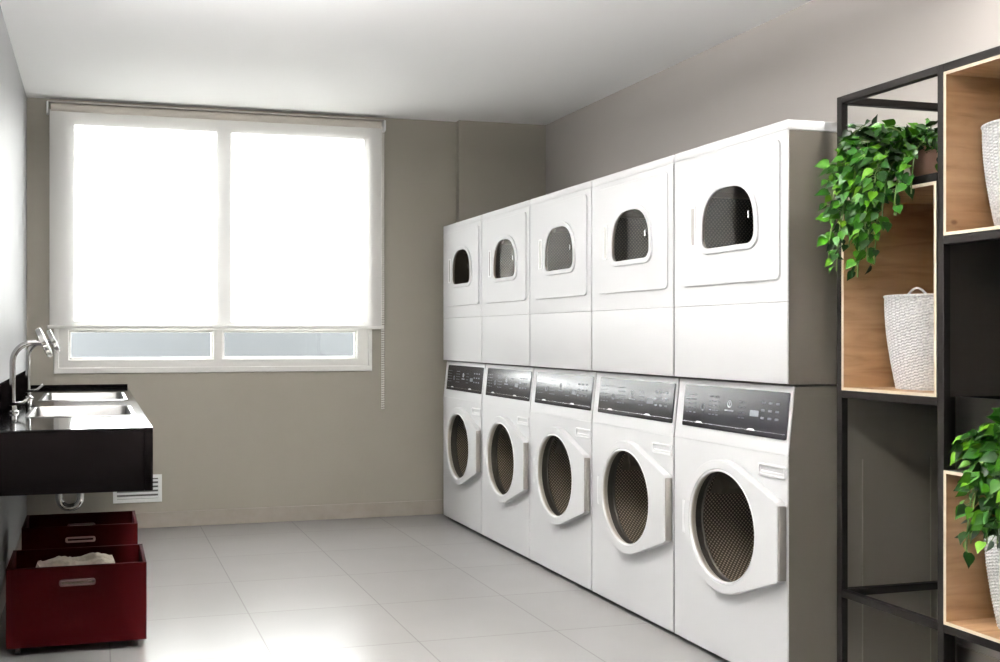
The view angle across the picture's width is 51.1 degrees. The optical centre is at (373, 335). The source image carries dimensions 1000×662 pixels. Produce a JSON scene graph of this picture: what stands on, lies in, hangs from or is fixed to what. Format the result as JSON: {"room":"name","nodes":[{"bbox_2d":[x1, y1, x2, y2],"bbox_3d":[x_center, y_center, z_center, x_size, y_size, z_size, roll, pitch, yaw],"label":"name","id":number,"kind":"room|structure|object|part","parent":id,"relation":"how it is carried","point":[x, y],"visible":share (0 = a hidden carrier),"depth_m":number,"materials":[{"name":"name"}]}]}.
{"room":"laundry","nodes":[
{"label":"laundry","id":0,"kind":"room"},
{"bbox_2d":[0,6,26,587],"bbox_3d":[-1.141,-0.125,2.364,0.150,2.710,8.360,0,0,-15],"label":"wall","id":1,"kind":"structure","parent":0,"point":[13,99],"depth_m":5.31,"materials":[{"name":"paint"}]},
{"bbox_2d":[0,532,21,617],"bbox_3d":[-1.061,1.181,2.380,0.012,0.097,8.348,0,0,-15],"label":"baseboard","id":2,"kind":"structure","parent":1,"relation":"attached to","point":[19,543],"depth_m":4.70,"materials":[{"name":"grey"}]},
{"bbox_2d":[0,370,25,411],"bbox_3d":[-1.760,0.271,4.981,0.017,0.118,2.955,0,0,-15],"label":"backsplash","id":3,"kind":"structure","parent":1,"relation":"attached to","point":[21,377],"depth_m":4.85,"materials":[{"name":"black stone"}]},
{"bbox_2d":[0,370,152,510],"bbox_3d":[-1.474,0.486,5.058,0.610,0.549,2.955,0,0,-15],"label":"sink cabinet","id":4,"kind":"object","parent":1,"relation":"attached to","point":[87,438],"depth_m":3.69,"materials":[{"name":"black stone"}]},
{"bbox_2d":[6,328,52,412],"bbox_3d":[-1.476,0.148,4.428,0.190,0.364,0.132,0,0,-15],"label":"faucet","id":5,"kind":"object","parent":4,"relation":"on","point":[13,404],"visible":1,"depth_m":4.40,"materials":[{"name":"silver metal"}]},
{"bbox_3d":[-1.501,0.277,4.392,0.088,0.047,0.028,0,0,4],"label":"lever","id":6,"kind":"part","parent":5,"relation":"part of","materials":[{"name":"silver metal"}]},
{"bbox_3d":[-1.491,0.172,4.424,0.132,0.308,0.025,0,0,-15],"label":"spout","id":7,"kind":"part","parent":5,"relation":"part of","materials":[{"name":"silver metal"}]},
{"bbox_2d":[23,329,60,398],"bbox_3d":[-1.753,0.148,5.452,0.190,0.364,0.132,0,0,-15],"label":"faucet","id":8,"kind":"object","parent":4,"relation":"on","point":[51,340],"visible":0.8,"depth_m":5.42,"materials":[{"name":"silver metal"}]},
{"bbox_3d":[-1.777,0.277,5.415,0.088,0.047,0.028,0,0,4],"label":"lever","id":9,"kind":"part","parent":8,"relation":"part of","materials":[{"name":"silver metal"}]},
{"bbox_3d":[-1.768,0.172,5.448,0.132,0.308,0.025,0,0,-15],"label":"spout","id":10,"kind":"part","parent":8,"relation":"part of","materials":[{"name":"silver metal"}]},
{"bbox_2d":[0,387,152,432],"bbox_3d":[-1.474,0.333,5.058,0.610,0.006,2.955,0,0,-15],"label":"countertop","id":11,"kind":"structure","parent":4,"relation":"on","point":[9,422],"depth_m":4.11,"materials":[{"name":"black stone"}]},
{"bbox_2d":[24,405,134,417],"bbox_3d":[-1.272,0.419,4.489,0.439,0.186,0.634,0,0,-15],"label":"sink basin","id":12,"kind":"object","parent":4,"relation":"in","point":[117,410],"depth_m":4.76,"materials":[{"name":"silver metal"}]},
{"bbox_2d":[38,392,126,400],"bbox_3d":[-1.568,0.419,5.584,0.439,0.186,0.724,0,0,-15],"label":"sink basin","id":13,"kind":"object","parent":4,"relation":"in","point":[86,396],"depth_m":5.90,"materials":[{"name":"silver metal"}]},
{"bbox_2d":[27,97,455,514],"bbox_3d":[-0.507,-0.125,6.959,3.770,2.710,0.180,0,0,-15],"label":"wall","id":14,"kind":"structure","parent":0,"point":[222,440],"depth_m":6.91,"materials":[{"name":"beige paint"}]},
{"bbox_2d":[113,474,161,503],"bbox_3d":[-1.508,0.978,6.588,0.304,0.175,0.014,0,0,-15],"label":"air vent","id":15,"kind":"object","parent":14,"relation":"in","point":[155,495],"visible":0.58,"depth_m":6.60,"materials":[{"name":"white plastic"}]},
{"bbox_2d":[54,329,371,373],"bbox_3d":[-1.016,-0.585,6.758,2.059,1.648,0.082,0,0,-15],"label":"window","id":16,"kind":"structure","parent":14,"relation":"in","point":[361,360],"depth_m":6.73,"materials":[{"name":"white paint"}]},
{"bbox_3d":[-1.490,0.060,6.643,0.903,0.184,0.027,0,0,-15],"label":"sash","id":17,"kind":"part","parent":16,"relation":"part of","materials":[{"name":"glass"}]},
{"bbox_3d":[-0.559,0.060,6.894,0.904,0.184,0.027,0,0,-15],"label":"sash","id":18,"kind":"part","parent":16,"relation":"part of","materials":[{"name":"glass"}]},
{"bbox_2d":[46,100,385,408],"bbox_3d":[-0.980,-0.480,6.699,2.182,1.955,0.071,0,0,-15],"label":"roller blind","id":19,"kind":"object","parent":14,"relation":"attached to","point":[161,217],"visible":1,"depth_m":6.68,"materials":[{"name":"beige fabric"}]},
{"bbox_3d":[-0.982,-1.453,6.706,2.170,0.010,0.058,0,0,-15],"label":"head rail","id":20,"kind":"part","parent":19,"relation":"part of","materials":[{"name":"grey metal"}]},
{"bbox_3d":[0.059,-0.455,6.957,0.011,1.903,0.034,0,0,30],"label":"bead chain","id":21,"kind":"part","parent":19,"relation":"part of","materials":[{"name":"white plastic"}]},
{"bbox_2d":[71,500,442,527],"bbox_3d":[-0.474,1.181,6.837,3.470,0.097,0.072,0,0,-15],"label":"baseboard","id":22,"kind":"structure","parent":14,"relation":"attached to","point":[426,507],"depth_m":6.83,"materials":[{"name":"beige paint"}]},
{"bbox_2d":[456,120,545,222],"bbox_3d":[0.888,-0.125,7.211,0.645,2.710,0.060,0,0,-15],"label":"wall","id":23,"kind":"structure","parent":14,"relation":"attached to","point":[499,165],"depth_m":7.17,"materials":[{"name":"beige paint"}]},
{"bbox_2d":[0,514,728,661],"bbox_3d":[0.600,1.290,2.860,3.770,0.120,8.710,0,0,-15],"label":"floor","id":24,"kind":"structure","parent":0,"point":[433,587],"depth_m":4.72,"materials":[{"name":"tile"}]},
{"bbox_2d":[6,544,146,654],"bbox_3d":[-1.196,1.061,4.175,0.524,0.338,0.376,0,0,-15],"label":"crate","id":25,"kind":"object","parent":24,"relation":"on","point":[42,611],"visible":0.8,"depth_m":4.01,"materials":[{"name":"red paint"}]},
{"bbox_2d":[36,552,114,583],"bbox_3d":[-1.204,1.039,4.170,0.382,0.285,0.300,0,0,-15],"label":"towel","id":26,"kind":"object","parent":25,"relation":"in","point":[90,558],"visible":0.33,"depth_m":4.14,"materials":[{"name":"white fabric"}]},
{"bbox_3d":[-1.148,0.955,3.997,0.136,0.026,0.007,0,0,-15],"label":"slot handle","id":27,"kind":"part","parent":25,"relation":"part of","materials":[{"name":"grey metal"}]},
{"bbox_2d":[22,511,137,549],"bbox_3d":[-1.423,1.061,5.015,0.524,0.338,0.376,0,0,-15],"label":"crate","id":28,"kind":"object","parent":24,"relation":"on","point":[45,531],"visible":0.53,"depth_m":4.88,"materials":[{"name":"red paint"}]},
{"bbox_3d":[-1.374,0.955,4.836,0.136,0.026,0.007,0,0,-15],"label":"slot handle","id":29,"kind":"part","parent":28,"relation":"part of","materials":[{"name":"beige metal"}]},
{"bbox_3d":[-1.467,0.955,5.180,0.136,0.026,0.007,0,0,-15],"label":"slot handle","id":30,"kind":"part","parent":28,"relation":"part of","materials":[{"name":"grey metal"}]},
{"bbox_2d":[443,361,489,535],"bbox_3d":[0.881,0.702,6.716,0.738,1.056,0.710,0,0,-15],"label":"washing machine","id":31,"kind":"object","parent":24,"relation":"on","point":[464,381],"visible":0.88,"depth_m":6.63,"materials":[{"name":"beige metal"}]},
{"bbox_3d":[0.564,0.809,6.631,0.005,0.798,0.709,0,0,-15],"label":"panel","id":32,"kind":"part","parent":31,"relation":"part of","materials":[{"name":"white metal"}]},
{"bbox_3d":[0.558,0.708,6.572,0.032,0.492,0.578,0,0,-15],"label":"door","id":33,"kind":"part","parent":31,"relation":"part of","materials":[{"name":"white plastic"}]},
{"bbox_2d":[443,215,482,362],"bbox_3d":[0.892,-0.284,6.719,0.714,0.902,0.709,0,0,-15],"label":"dryer","id":34,"kind":"object","parent":31,"relation":"on","point":[462,240],"visible":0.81,"depth_m":6.63,"materials":[{"name":"beige metal"}]},
{"bbox_3d":[0.498,-0.425,6.830,0.003,0.160,0.038,0,0,-15],"label":"door handle","id":35,"kind":"part","parent":34,"relation":"part of","materials":[{"name":"white plastic"}]},
{"bbox_3d":[0.557,-0.441,6.606,0.007,0.262,0.368,0,0,-15],"label":"door trim","id":36,"kind":"part","parent":34,"relation":"part of","materials":[{"name":"white plastic"}]},
{"bbox_3d":[0.564,0.025,6.631,0.005,0.280,0.709,0,0,-15],"label":"panel","id":37,"kind":"part","parent":34,"relation":"part of","materials":[{"name":"white metal"}]},
{"bbox_3d":[0.564,-0.408,6.631,0.005,0.585,0.709,0,0,-15],"label":"panel","id":38,"kind":"part","parent":34,"relation":"part of","materials":[{"name":"white metal"}]},
{"bbox_3d":[0.561,-0.434,6.613,0.006,0.484,0.603,0,0,-15],"label":"door","id":39,"kind":"part","parent":34,"relation":"part of","materials":[{"name":"white metal"}]},
{"bbox_3d":[0.581,0.277,6.615,0.027,0.162,0.644,0,0,-15],"label":"control panel","id":40,"kind":"part","parent":31,"relation":"part of","materials":[{"name":"black plastic"}]},
{"bbox_3d":[0.630,0.470,6.365,0.007,0.044,0.148,0,0,-15],"label":"dispenser drawer","id":41,"kind":"part","parent":31,"relation":"part of","materials":[{"name":"white plastic"}]},
{"bbox_3d":[0.635,0.708,6.289,0.029,0.255,0.010,0,0,-15],"label":"door handle","id":42,"kind":"part","parent":31,"relation":"part of","materials":[{"name":"grey plastic"}]},
{"bbox_2d":[482,364,546,560],"bbox_3d":[1.069,0.702,6.021,0.738,1.056,0.710,0,0,-15],"label":"washing machine","id":43,"kind":"object","parent":24,"relation":"on","point":[507,390],"visible":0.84,"depth_m":5.93,"materials":[{"name":"beige metal"}]},
{"bbox_2d":[482,200,529,365],"bbox_3d":[1.080,-0.284,6.024,0.714,0.902,0.709,0,0,-15],"label":"dryer","id":44,"kind":"object","parent":43,"relation":"on","point":[505,231],"visible":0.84,"depth_m":5.93,"materials":[{"name":"beige metal"}]},
{"bbox_3d":[0.686,-0.425,6.135,0.003,0.160,0.038,0,0,-15],"label":"door handle","id":45,"kind":"part","parent":44,"relation":"part of","materials":[{"name":"white plastic"}]},
{"bbox_3d":[0.744,-0.441,5.911,0.007,0.262,0.368,0,0,-15],"label":"door trim","id":46,"kind":"part","parent":44,"relation":"part of","materials":[{"name":"white plastic"}]},
{"bbox_3d":[0.749,-0.434,5.918,0.006,0.484,0.603,0,0,-15],"label":"door","id":47,"kind":"part","parent":44,"relation":"part of","materials":[{"name":"white metal"}]},
{"bbox_3d":[0.751,0.025,5.936,0.005,0.280,0.709,0,0,-15],"label":"panel","id":48,"kind":"part","parent":44,"relation":"part of","materials":[{"name":"white metal"}]},
{"bbox_3d":[0.751,-0.408,5.936,0.005,0.585,0.709,0,0,-15],"label":"panel","id":49,"kind":"part","parent":44,"relation":"part of","materials":[{"name":"white metal"}]},
{"bbox_3d":[0.751,0.809,5.936,0.005,0.798,0.709,0,0,-15],"label":"panel","id":50,"kind":"part","parent":43,"relation":"part of","materials":[{"name":"white metal"}]},
{"bbox_3d":[0.746,0.708,5.877,0.032,0.492,0.578,0,0,-15],"label":"door","id":51,"kind":"part","parent":43,"relation":"part of","materials":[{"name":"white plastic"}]},
{"bbox_3d":[0.768,0.277,5.920,0.027,0.162,0.644,0,0,-15],"label":"control panel","id":52,"kind":"part","parent":43,"relation":"part of","materials":[{"name":"black plastic"}]},
{"bbox_3d":[0.818,0.470,5.670,0.007,0.044,0.148,0,0,-15],"label":"dispenser drawer","id":53,"kind":"part","parent":43,"relation":"part of","materials":[{"name":"white plastic"}]},
{"bbox_3d":[0.823,0.708,5.594,0.029,0.255,0.010,0,0,-15],"label":"door handle","id":54,"kind":"part","parent":43,"relation":"part of","materials":[{"name":"grey plastic"}]},
{"bbox_2d":[530,368,602,592],"bbox_3d":[1.256,0.702,5.325,0.738,1.056,0.710,0,0,-15],"label":"washing machine","id":55,"kind":"object","parent":24,"relation":"on","point":[562,401],"visible":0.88,"depth_m":5.24,"materials":[{"name":"beige metal"}]},
{"bbox_3d":[0.939,0.809,5.240,0.005,0.798,0.709,0,0,-15],"label":"panel","id":56,"kind":"part","parent":55,"relation":"part of","materials":[{"name":"white metal"}]},
{"bbox_2d":[530,181,592,370],"bbox_3d":[1.268,-0.284,5.329,0.714,0.902,0.709,0,0,-15],"label":"dryer","id":57,"kind":"object","parent":55,"relation":"on","point":[560,221],"visible":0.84,"depth_m":5.22,"materials":[{"name":"beige metal"}]},
{"bbox_3d":[0.874,-0.425,5.439,0.003,0.160,0.038,0,0,-15],"label":"door handle","id":58,"kind":"part","parent":57,"relation":"part of","materials":[{"name":"white plastic"}]},
{"bbox_3d":[0.932,-0.441,5.216,0.007,0.262,0.368,0,0,-15],"label":"door trim","id":59,"kind":"part","parent":57,"relation":"part of","materials":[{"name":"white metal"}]},
{"bbox_3d":[0.937,-0.434,5.223,0.006,0.484,0.603,0,0,-15],"label":"door","id":60,"kind":"part","parent":57,"relation":"part of","materials":[{"name":"white metal"}]},
{"bbox_3d":[0.939,0.025,5.240,0.005,0.280,0.709,0,0,-15],"label":"panel","id":61,"kind":"part","parent":57,"relation":"part of","materials":[{"name":"white metal"}]},
{"bbox_3d":[0.939,-0.408,5.240,0.005,0.585,0.709,0,0,-15],"label":"panel","id":62,"kind":"part","parent":57,"relation":"part of","materials":[{"name":"white metal"}]},
{"bbox_3d":[0.933,0.708,5.182,0.032,0.492,0.578,0,0,-15],"label":"door","id":63,"kind":"part","parent":55,"relation":"part of","materials":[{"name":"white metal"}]},
{"bbox_3d":[0.956,0.277,5.224,0.027,0.162,0.644,0,0,-15],"label":"control panel","id":64,"kind":"part","parent":55,"relation":"part of","materials":[{"name":"black plastic"}]},
{"bbox_3d":[1.005,0.470,4.975,0.007,0.044,0.148,0,0,-15],"label":"dispenser drawer","id":65,"kind":"part","parent":55,"relation":"part of","materials":[{"name":"white plastic"}]},
{"bbox_3d":[1.010,0.708,4.899,0.029,0.255,0.010,0,0,-15],"label":"door handle","id":66,"kind":"part","parent":55,"relation":"part of","materials":[{"name":"grey plastic"}]},
{"bbox_2d":[592,372,687,635],"bbox_3d":[1.444,0.702,4.630,0.738,1.056,0.710,0,0,-15],"label":"washing machine","id":67,"kind":"object","parent":24,"relation":"on","point":[634,419],"visible":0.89,"depth_m":4.53,"materials":[{"name":"beige metal"}]},
{"bbox_3d":[1.127,0.809,4.545,0.005,0.798,0.709,0,0,-15],"label":"panel","id":68,"kind":"part","parent":67,"relation":"part of","materials":[{"name":"white metal"}]},
{"bbox_2d":[592,155,675,376],"bbox_3d":[1.455,-0.284,4.634,0.714,0.902,0.709,0,0,-15],"label":"dryer","id":69,"kind":"object","parent":67,"relation":"on","point":[633,209],"visible":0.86,"depth_m":4.53,"materials":[{"name":"beige metal"}]},
{"bbox_3d":[1.061,-0.425,4.744,0.003,0.160,0.038,0,0,-15],"label":"door handle","id":70,"kind":"part","parent":69,"relation":"part of","materials":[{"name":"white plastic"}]},
{"bbox_3d":[1.120,-0.441,4.521,0.007,0.262,0.368,0,0,-15],"label":"door trim","id":71,"kind":"part","parent":69,"relation":"part of","materials":[{"name":"white plastic"}]},
{"bbox_3d":[1.127,0.025,4.545,0.005,0.280,0.709,0,0,-15],"label":"panel","id":72,"kind":"part","parent":69,"relation":"part of","materials":[{"name":"white metal"}]},
{"bbox_3d":[1.127,-0.408,4.545,0.005,0.585,0.709,0,0,-15],"label":"panel","id":73,"kind":"part","parent":69,"relation":"part of","materials":[{"name":"white metal"}]},
{"bbox_3d":[1.125,-0.434,4.528,0.006,0.484,0.603,0,0,-15],"label":"door","id":74,"kind":"part","parent":69,"relation":"part of","materials":[{"name":"white metal"}]},
{"bbox_3d":[1.121,0.708,4.487,0.032,0.492,0.578,0,0,-15],"label":"door","id":75,"kind":"part","parent":67,"relation":"part of","materials":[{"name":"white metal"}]},
{"bbox_3d":[1.144,0.277,4.529,0.027,0.162,0.644,0,0,-15],"label":"control panel","id":76,"kind":"part","parent":67,"relation":"part of","materials":[{"name":"black plastic"}]},
{"bbox_3d":[1.193,0.470,4.279,0.007,0.044,0.148,0,0,-15],"label":"dispenser drawer","id":77,"kind":"part","parent":67,"relation":"part of","materials":[{"name":"white plastic"}]},
{"bbox_3d":[1.194,0.478,4.280,0.004,0.010,0.124,0,0,-15],"label":"drawer pull","id":78,"kind":"part","parent":67,"relation":"part of","materials":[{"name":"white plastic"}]},
{"bbox_3d":[1.198,0.708,4.204,0.029,0.255,0.010,0,0,-15],"label":"door handle","id":79,"kind":"part","parent":67,"relation":"part of","materials":[{"name":"grey plastic"}]},
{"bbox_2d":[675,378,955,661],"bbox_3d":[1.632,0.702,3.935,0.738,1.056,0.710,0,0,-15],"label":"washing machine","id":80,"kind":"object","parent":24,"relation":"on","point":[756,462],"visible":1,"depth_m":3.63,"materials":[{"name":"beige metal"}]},
{"bbox_3d":[1.314,0.809,3.850,0.005,0.798,0.709,0,0,-15],"label":"panel","id":81,"kind":"part","parent":80,"relation":"part of","materials":[{"name":"white metal"}]},
{"bbox_3d":[1.309,0.708,3.792,0.032,0.492,0.578,0,0,-15],"label":"door","id":82,"kind":"part","parent":80,"relation":"part of","materials":[{"name":"white plastic"}]},
{"bbox_3d":[1.331,0.277,3.834,0.027,0.162,0.644,0,0,-15],"label":"control panel","id":83,"kind":"part","parent":80,"relation":"part of","materials":[{"name":"black plastic"}]},
{"bbox_3d":[1.381,0.470,3.584,0.007,0.044,0.148,0,0,-15],"label":"dispenser drawer","id":84,"kind":"part","parent":80,"relation":"part of","materials":[{"name":"white plastic"}]},
{"bbox_3d":[1.381,0.478,3.585,0.004,0.010,0.124,0,0,-15],"label":"drawer pull","id":85,"kind":"part","parent":80,"relation":"part of","materials":[{"name":"white plastic"}]},
{"bbox_3d":[1.386,0.708,3.509,0.029,0.255,0.010,0,0,-15],"label":"door handle","id":86,"kind":"part","parent":80,"relation":"part of","materials":[{"name":"grey plastic"}]},
{"bbox_2d":[675,119,933,384],"bbox_3d":[1.643,-0.284,3.939,0.714,0.902,0.709,0,0,-15],"label":"dryer","id":87,"kind":"object","parent":80,"relation":"on","point":[756,297],"visible":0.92,"depth_m":3.66,"materials":[{"name":"beige metal"}]},
{"bbox_3d":[1.249,-0.425,4.049,0.003,0.160,0.038,0,0,-15],"label":"door handle","id":88,"kind":"part","parent":87,"relation":"part of","materials":[{"name":"white plastic"}]},
{"bbox_3d":[1.307,-0.441,3.826,0.007,0.262,0.368,0,0,-15],"label":"door trim","id":89,"kind":"part","parent":87,"relation":"part of","materials":[{"name":"white plastic"}]},
{"bbox_3d":[1.312,-0.434,3.833,0.006,0.484,0.603,0,0,-15],"label":"door","id":90,"kind":"part","parent":87,"relation":"part of","materials":[{"name":"white metal"}]},
{"bbox_3d":[1.314,0.025,3.850,0.005,0.280,0.709,0,0,-15],"label":"panel","id":91,"kind":"part","parent":87,"relation":"part of","materials":[{"name":"white metal"}]},
{"bbox_3d":[1.314,-0.408,3.850,0.005,0.585,0.709,0,0,-15],"label":"panel","id":92,"kind":"part","parent":87,"relation":"part of","materials":[{"name":"white metal"}]},
{"bbox_2d":[837,46,999,661],"bbox_3d":[1.919,0.210,3.148,0.472,2.040,0.895,0,0,-15],"label":"shelving unit","id":93,"kind":"object","parent":24,"relation":"on","point":[944,241],"visible":0.86,"depth_m":3.13,"materials":[{"name":"black metal"}]},
{"bbox_3d":[1.591,0.210,3.510,0.025,2.040,0.025,0,0,-15],"label":"post","id":94,"kind":"part","parent":93,"relation":"part of","materials":[{"name":"black metal"}]},
{"bbox_2d":[814,114,937,280],"bbox_3d":[1.659,-0.444,3.296,0.446,0.540,0.335,0,0,13],"label":"trailing plant","id":95,"kind":"object","parent":93,"relation":"on","point":[890,150],"visible":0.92,"depth_m":3.27,"materials":[{"name":"green plant"}]},
{"bbox_3d":[1.800,-0.544,3.309,0.177,0.105,0.177,0,0,-15],"label":"pot","id":96,"kind":"part","parent":95,"relation":"part of","materials":[{"name":"brown ceramic"}]},
{"bbox_3d":[1.648,0.199,3.300,0.025,0.025,0.410,0,0,-15],"label":"rail","id":97,"kind":"part","parent":93,"relation":"part of","materials":[{"name":"black metal"}]},
{"bbox_3d":[1.648,0.873,3.300,0.025,0.025,0.410,0,0,-15],"label":"rail","id":98,"kind":"part","parent":93,"relation":"part of","materials":[{"name":"black metal"}]},
{"bbox_3d":[1.648,-0.797,3.300,0.025,0.025,0.410,0,0,-15],"label":"rail","id":99,"kind":"part","parent":93,"relation":"part of","materials":[{"name":"black metal"}]},
{"bbox_2d":[883,287,933,390],"bbox_3d":[1.810,0.010,3.353,0.284,0.328,0.284,0,0,31],"label":"woven basket","id":100,"kind":"object","parent":93,"relation":"in","point":[909,318],"visible":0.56,"depth_m":3.28,"materials":[{"name":"white wicker"}]},
{"bbox_3d":[1.715,-0.137,3.262,0.011,0.034,0.070,0,0,-44],"label":"handle","id":101,"kind":"part","parent":100,"relation":"part of","materials":[{"name":"white fabric"}]},
{"bbox_3d":[1.648,-0.477,3.300,0.025,0.025,0.410,0,0,-15],"label":"rail","id":102,"kind":"part","parent":93,"relation":"part of","materials":[{"name":"black metal"}]},
{"bbox_3d":[1.705,0.210,3.090,0.025,2.040,0.025,0,0,-15],"label":"post","id":103,"kind":"part","parent":93,"relation":"part of","materials":[{"name":"black metal"}]},
{"bbox_3d":[2.021,0.210,3.626,0.025,2.040,0.025,0,0,-15],"label":"post","id":104,"kind":"part","parent":93,"relation":"part of","materials":[{"name":"black metal"}]},
{"bbox_3d":[1.762,-0.283,2.880,0.025,0.025,0.410,0,0,-15],"label":"rail","id":105,"kind":"part","parent":93,"relation":"part of","materials":[{"name":"black metal"}]},
{"bbox_3d":[1.762,0.873,2.880,0.025,0.025,0.410,0,0,-15],"label":"rail","id":106,"kind":"part","parent":93,"relation":"part of","materials":[{"name":"black metal"}]},
{"bbox_3d":[1.762,-0.797,2.880,0.025,0.025,0.410,0,0,-15],"label":"rail","id":107,"kind":"part","parent":93,"relation":"part of","materials":[{"name":"black metal"}]},
{"bbox_2d":[949,407,999,568],"bbox_3d":[1.783,0.413,2.856,0.392,0.472,0.281,0,0,-15],"label":"trailing plant","id":108,"kind":"object","parent":93,"relation":"on","point":[983,475],"visible":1,"depth_m":2.83,"materials":[{"name":"green plant"}]},
{"bbox_3d":[2.078,0.199,3.416,0.025,0.025,0.410,0,0,-15],"label":"rail","id":109,"kind":"part","parent":93,"relation":"part of","materials":[{"name":"black metal"}]},
{"bbox_2d":[981,119,999,225],"bbox_3d":[1.905,-0.472,2.964,0.284,0.328,0.284,0,0,-17],"label":"woven basket","id":110,"kind":"object","parent":93,"relation":"in","point":[990,130],"visible":0.97,"depth_m":2.97,"materials":[{"name":"white wicker"}]},
{"bbox_2d":[983,534,999,628],"bbox_3d":[1.909,0.684,2.962,0.284,0.328,0.284,0,0,-17],"label":"woven basket","id":111,"kind":"object","parent":93,"relation":"in","point":[992,557],"visible":0.7,"depth_m":2.97,"materials":[{"name":"white wicker"}]},
{"bbox_2d":[0,0,811,124],"bbox_3d":[0.600,-1.540,2.860,3.770,0.120,8.710,0,0,-15],"label":"ceiling","id":112,"kind":"structure","parent":0,"point":[537,62],"depth_m":5.37,"materials":[{"name":"white paint"}]},
{"bbox_2d":[546,0,999,658],"bbox_3d":[2.354,-0.125,3.308,0.150,2.710,8.360,0,0,-15],"label":"wall","id":113,"kind":"structure","parent":0,"point":[796,64],"depth_m":4.74,"materials":[{"name":"beige paint"}]},
{"bbox_2d":[956,643,999,661],"bbox_3d":[2.285,1.181,3.252,0.012,0.097,8.288,0,0,-15],"label":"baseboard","id":114,"kind":"structure","parent":113,"relation":"attached to","point":[963,654],"depth_m":3.73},
{"label":"outside","id":115,"kind":"structure","parent":0,"visible":0},
{"bbox_3d":[-2.887,1.480,18.362,20.000,0.200,23.040,0,0,-15],"label":"ground","id":116,"kind":"structure","parent":115,"visible":0},
{"bbox_2d":[71,332,353,357],"bbox_3d":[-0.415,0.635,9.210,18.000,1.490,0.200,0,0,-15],"label":"window glass","id":117,"kind":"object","parent":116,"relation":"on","point":[83,344],"depth_m":8.82,"materials":[{"name":"clear glass"}]}
]}

